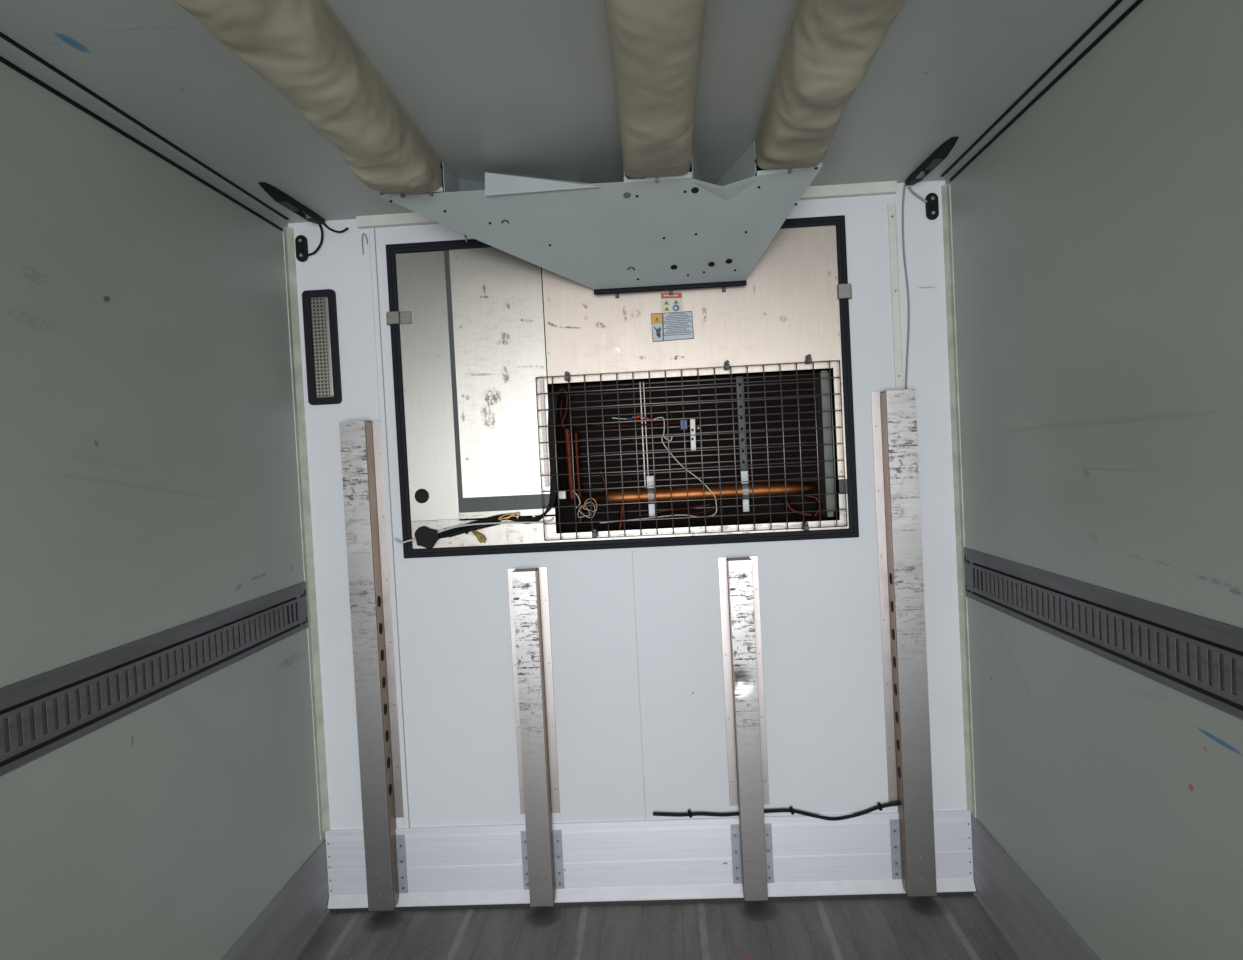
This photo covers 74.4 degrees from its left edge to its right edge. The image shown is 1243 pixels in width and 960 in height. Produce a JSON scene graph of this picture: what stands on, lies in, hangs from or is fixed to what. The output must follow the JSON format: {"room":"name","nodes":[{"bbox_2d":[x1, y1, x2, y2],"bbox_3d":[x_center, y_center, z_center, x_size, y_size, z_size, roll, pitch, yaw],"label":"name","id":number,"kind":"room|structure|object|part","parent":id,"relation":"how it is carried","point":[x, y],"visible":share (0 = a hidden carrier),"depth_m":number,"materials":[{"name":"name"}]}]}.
{"room":"cargo space","nodes":[
{"label":"cargo space","id":0,"kind":"room"},
{"bbox_2d":[0,62,324,959],"bbox_3d":[-1.348,0.420,-0.030,0.080,2.573,7.000,-3,1,3],"label":"wall","id":1,"kind":"structure","parent":0,"point":[149,475],"depth_m":2.08,"materials":[{"name":"white plastic"}]},
{"bbox_2d":[0,32,291,230],"bbox_3d":[-1.367,-0.840,-0.264,0.030,0.043,6.600,-3,1,3],"label":"trim","id":2,"kind":"structure","parent":1,"relation":"attached to","point":[14,55],"depth_m":2.09,"materials":[{"name":"grey metal"}]},
{"bbox_2d":[0,582,307,776],"bbox_3d":[-1.235,0.504,1.391,0.008,0.171,3.268,-3,1,3],"label":"rail","id":3,"kind":"object","parent":1,"relation":"attached to","point":[41,714],"visible":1,"depth_m":2.01,"materials":[{"name":"metal"}]},
{"bbox_3d":[-1.165,0.460,3.011,0.005,0.171,0.022,-3,1,3],"label":"plate","id":4,"kind":"part","parent":3,"relation":"part of","materials":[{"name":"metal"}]},
{"bbox_2d":[220,839,329,959],"bbox_3d":[-1.248,1.576,-0.203,0.018,0.262,6.600,-3,1,3],"label":"baseboard","id":5,"kind":"structure","parent":1,"relation":"attached to","point":[288,923],"depth_m":2.78,"materials":[{"name":"grey metal"}]},
{"bbox_2d":[283,227,329,839],"bbox_3d":[-1.168,0.204,3.038,0.022,2.273,0.045,-3,1,3],"label":"trim","id":6,"kind":"structure","parent":1,"relation":"attached to","point":[288,233],"depth_m":3.04,"materials":[{"name":"white plastic"}]},
{"bbox_2d":[0,0,1115,222],"bbox_3d":[-0.178,-0.966,-0.119,2.560,0.080,7.000,-3,1,3],"label":"ceiling","id":7,"kind":"structure","parent":0,"point":[512,86],"depth_m":2.01,"materials":[{"name":"white plastic"}]},
{"bbox_2d":[258,182,324,223],"bbox_3d":[-1.124,-0.937,2.801,0.043,0.027,0.414,-3,1,5],"label":"recessed light","id":8,"kind":"object","parent":7,"relation":"in","point":[279,196],"visible":1,"depth_m":2.76,"materials":[{"name":"black plastic"}]},
{"bbox_2d":[323,223,347,232],"bbox_3d":[-1.055,-0.932,3.012,0.100,0.048,0.008,-3,1,3],"label":"cable","id":9,"kind":"object","parent":8,"relation":"hanging from","point":[324,224],"visible":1,"depth_m":3.01,"materials":[{"name":"black plastic"}]},
{"bbox_2d":[172,0,442,193],"bbox_3d":[-0.743,-0.839,0.310,0.207,0.138,4.400,-3,1,3],"label":"air duct","id":10,"kind":"object","parent":7,"relation":"attached to","point":[301,48],"visible":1,"depth_m":1.76,"materials":[{"name":"beige fabric"}]},
{"bbox_2d":[379,141,821,297],"bbox_3d":[-0.056,-0.848,2.722,1.344,0.396,0.496,-3,1,3],"label":"air plenum","id":11,"kind":"object","parent":7,"relation":"hanging from","point":[670,233],"visible":0.99,"depth_m":2.63,"materials":[{"name":"metal"}]},
{"bbox_2d":[604,0,706,178],"bbox_3d":[0.011,-0.883,0.273,0.208,0.124,4.396,-3,1,3],"label":"air duct","id":12,"kind":"object","parent":7,"relation":"attached to","point":[656,45],"visible":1,"depth_m":1.79,"materials":[{"name":"beige fabric"}]},
{"bbox_2d":[755,0,904,168],"bbox_3d":[0.402,-0.896,0.258,0.198,0.138,4.400,-3,1,3],"label":"air duct","id":13,"kind":"object","parent":7,"relation":"attached to","point":[829,47],"visible":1,"depth_m":1.82,"materials":[{"name":"beige fabric"}]},
{"bbox_2d":[905,137,958,184],"bbox_3d":[1.026,-1.046,2.711,0.043,0.027,0.398,-3,1,0],"label":"recessed light","id":14,"kind":"object","parent":7,"relation":"in","point":[943,150],"visible":1,"depth_m":2.67,"materials":[{"name":"black plastic"}]},
{"bbox_2d":[288,180,966,838],"bbox_3d":[0.028,0.272,3.050,2.400,2.573,0.080,-3,1,3],"label":"wall","id":15,"kind":"structure","parent":0,"point":[820,598],"depth_m":3.02,"materials":[{"name":"white plastic"}]},
{"bbox_2d":[295,235,307,261],"bbox_3d":[-1.182,-0.856,3.022,0.044,0.098,0.019,-3,1,3],"label":"cable plate","id":16,"kind":"object","parent":15,"relation":"attached to","point":[301,245],"visible":1,"depth_m":3.02,"materials":[{"name":"black plastic"}]},
{"bbox_2d":[307,224,322,255],"bbox_3d":[-1.129,-0.887,3.017,0.063,0.120,0.008,-3,1,3],"label":"cable","id":17,"kind":"object","parent":16,"relation":"attached to","point":[320,226],"visible":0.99,"depth_m":3.01,"materials":[{"name":"black plastic"}]},
{"bbox_2d":[302,289,341,404],"bbox_3d":[-1.109,-0.491,3.030,0.122,0.422,0.018,-3,1,3],"label":"air vent","id":18,"kind":"object","parent":15,"relation":"in","point":[320,322],"visible":1,"depth_m":3.03,"materials":[{"name":"black plastic"}]},
{"bbox_3d":[-1.107,-0.491,3.034,0.074,0.374,0.006,-3,1,3],"label":"perforated plate","id":19,"kind":"part","parent":18,"relation":"part of","materials":[{"name":"metal"}]},
{"bbox_2d":[362,233,367,253],"bbox_3d":[-0.946,-0.871,3.014,0.022,0.077,0.006,-3,1,3],"label":"wall hook","id":20,"kind":"object","parent":15,"relation":"attached to","point":[363,233],"visible":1,"depth_m":3.01,"materials":[{"name":"grey metal"}]},
{"bbox_2d":[339,420,407,910],"bbox_3d":[-0.911,0.679,3.019,0.130,1.798,0.086,-3,1,3],"label":"wall post","id":21,"kind":"object","parent":15,"relation":"attached to","point":[360,441],"visible":1,"depth_m":2.99,"materials":[{"name":"metal"}]},
{"bbox_2d":[369,228,409,827],"bbox_3d":[-0.862,0.212,3.045,0.024,2.286,0.004,-3,1,3],"label":"trim","id":22,"kind":"structure","parent":15,"relation":"attached to","point":[372,234],"depth_m":3.04,"materials":[{"name":"white plastic"}]},
{"bbox_2d":[507,567,564,906],"bbox_3d":[-0.319,0.936,3.000,0.152,1.225,0.086,-3,1,3],"label":"wall post","id":23,"kind":"object","parent":15,"relation":"attached to","point":[541,846],"visible":1,"depth_m":2.97,"materials":[{"name":"metal"}]},
{"bbox_3d":[-0.321,0.939,2.959,0.084,1.221,0.003,-3,1,3],"label":"plate","id":24,"kind":"part","parent":23,"relation":"part of","materials":[{"name":"metal"}]},
{"bbox_2d":[386,215,858,558],"bbox_3d":[-0.004,-0.332,3.121,1.712,1.156,0.367,-3,1,3],"label":"refrigeration unit","id":25,"kind":"object","parent":15,"relation":"attached to","point":[536,410],"visible":1,"depth_m":3.00,"materials":[{"name":"silver metal"}]},
{"bbox_3d":[0.263,-0.165,3.006,0.020,0.118,0.005,-3,1,3],"label":"connector plate","id":26,"kind":"part","parent":25,"relation":"part of","materials":[{"name":"white plastic"}]},
{"bbox_3d":[0.755,-0.133,3.047,0.032,0.536,0.138,-3,1,3],"label":"plate","id":27,"kind":"part","parent":25,"relation":"part of","materials":[{"name":"grey metal"}]},
{"bbox_2d":[356,181,896,228],"bbox_3d":[0.005,-0.994,2.961,1.950,0.038,0.030,-3,1,3],"label":"trim","id":28,"kind":"structure","parent":15,"relation":"attached to","point":[886,187],"depth_m":2.92,"materials":[{"name":"white plastic"}]},
{"bbox_2d":[632,552,645,819],"bbox_3d":[0.064,0.760,3.021,0.003,1.003,0.001,-3,1,3],"label":"trim","id":29,"kind":"structure","parent":15,"relation":"attached to","point":[632,552],"depth_m":3.02,"materials":[{"name":"white plastic"}]},
{"bbox_2d":[325,810,976,912],"bbox_3d":[0.084,1.410,3.020,2.388,0.297,0.036,-3,1,3],"label":"baseboard","id":30,"kind":"structure","parent":15,"relation":"attached to","point":[663,861],"depth_m":3.02,"materials":[{"name":"metal"}]},
{"bbox_2d":[718,556,773,900],"bbox_3d":[0.454,0.895,2.964,0.150,1.230,0.086,-3,1,3],"label":"wall post","id":31,"kind":"object","parent":15,"relation":"attached to","point":[751,839],"visible":1,"depth_m":2.93,"materials":[{"name":"metal"}]},
{"bbox_2d":[653,802,899,820],"bbox_3d":[0.567,1.219,2.989,0.904,0.069,0.026,-3,1,3],"label":"cable","id":32,"kind":"object","parent":15,"relation":"attached to","point":[879,806],"visible":0.89,"depth_m":2.99,"materials":[{"name":"black plastic"}]},
{"bbox_2d":[887,203,903,386],"bbox_3d":[0.985,-0.662,2.939,0.030,0.655,0.006,-3,1,3],"label":"trim","id":33,"kind":"structure","parent":15,"relation":"attached to","point":[892,209],"depth_m":2.94,"materials":[{"name":"metal"}]},
{"bbox_2d":[871,389,936,895],"bbox_3d":[1.014,0.580,2.931,0.145,1.803,0.086,-3,1,3],"label":"wall post","id":34,"kind":"object","parent":15,"relation":"attached to","point":[894,415],"visible":1,"depth_m":2.90,"materials":[{"name":"metal"}]},
{"bbox_2d":[902,185,909,388],"bbox_3d":[1.018,-0.691,2.933,0.034,0.727,0.007,-3,1,3],"label":"cable","id":35,"kind":"object","parent":15,"relation":"attached to","point":[904,185],"visible":1,"depth_m":2.93,"materials":[{"name":"grey plastic"}]},
{"bbox_2d":[925,193,938,219],"bbox_3d":[1.109,-0.977,2.918,0.044,0.095,0.019,-3,1,3],"label":"cable plate","id":36,"kind":"object","parent":15,"relation":"attached to","point":[932,205],"visible":1,"depth_m":2.91,"materials":[{"name":"black plastic"}]},
{"bbox_2d":[908,187,926,202],"bbox_3d":[1.057,-1.018,2.919,0.067,0.063,0.008,-3,1,3],"label":"cable","id":37,"kind":"object","parent":36,"relation":"attached to","point":[910,188],"visible":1,"depth_m":2.92,"materials":[{"name":"grey plastic"}]},
{"bbox_2d":[297,896,1019,959],"bbox_3d":[-0.041,1.702,-0.053,2.560,0.120,7.000,-3,1,3],"label":"floor","id":38,"kind":"structure","parent":0,"point":[940,927],"depth_m":2.83,"materials":[{"name":"grey wood"}]},
{"bbox_2d":[946,0,1242,959],"bbox_3d":[1.127,0.295,-0.142,0.080,2.573,7.000,-3,1,3],"label":"wall","id":39,"kind":"structure","parent":0,"point":[1098,238],"depth_m":1.92,"materials":[{"name":"white plastic"}]},
{"bbox_2d":[941,184,975,817],"bbox_3d":[1.208,0.084,2.930,0.016,2.273,0.045,-3,1,3],"label":"trim","id":40,"kind":"structure","parent":39,"relation":"attached to","point":[945,189],"depth_m":2.93,"materials":[{"name":"white plastic"}]},
{"bbox_2d":[971,814,1100,959],"bbox_3d":[1.128,1.445,-0.311,0.018,0.285,6.600,-3,1,3],"label":"baseboard","id":41,"kind":"structure","parent":39,"relation":"attached to","point":[1034,929],"depth_m":2.60,"materials":[{"name":"grey metal"}]},
{"bbox_2d":[938,0,1143,183],"bbox_3d":[0.995,-0.969,-0.371,0.035,0.023,6.600,-3,1,3],"label":"trim","id":42,"kind":"structure","parent":39,"relation":"attached to","point":[1119,10],"depth_m":2.12,"materials":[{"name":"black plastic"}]},
{"bbox_2d":[964,548,1242,719],"bbox_3d":[1.151,0.372,1.282,0.008,0.174,3.268,-3,1,3],"label":"rail","id":43,"kind":"object","parent":39,"relation":"attached to","point":[1200,658],"visible":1,"depth_m":1.92,"materials":[{"name":"metal"}]},
{"bbox_3d":[1.224,0.327,2.902,0.005,0.174,0.022,-3,1,3],"label":"plate","id":44,"kind":"part","parent":43,"relation":"part of","materials":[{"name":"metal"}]},
{"bbox_3d":[1.153,0.382,1.278,0.004,0.088,3.235,-3,1,3],"label":"plate","id":45,"kind":"part","parent":43,"relation":"part of","materials":[{"name":"grey metal"}]}
]}

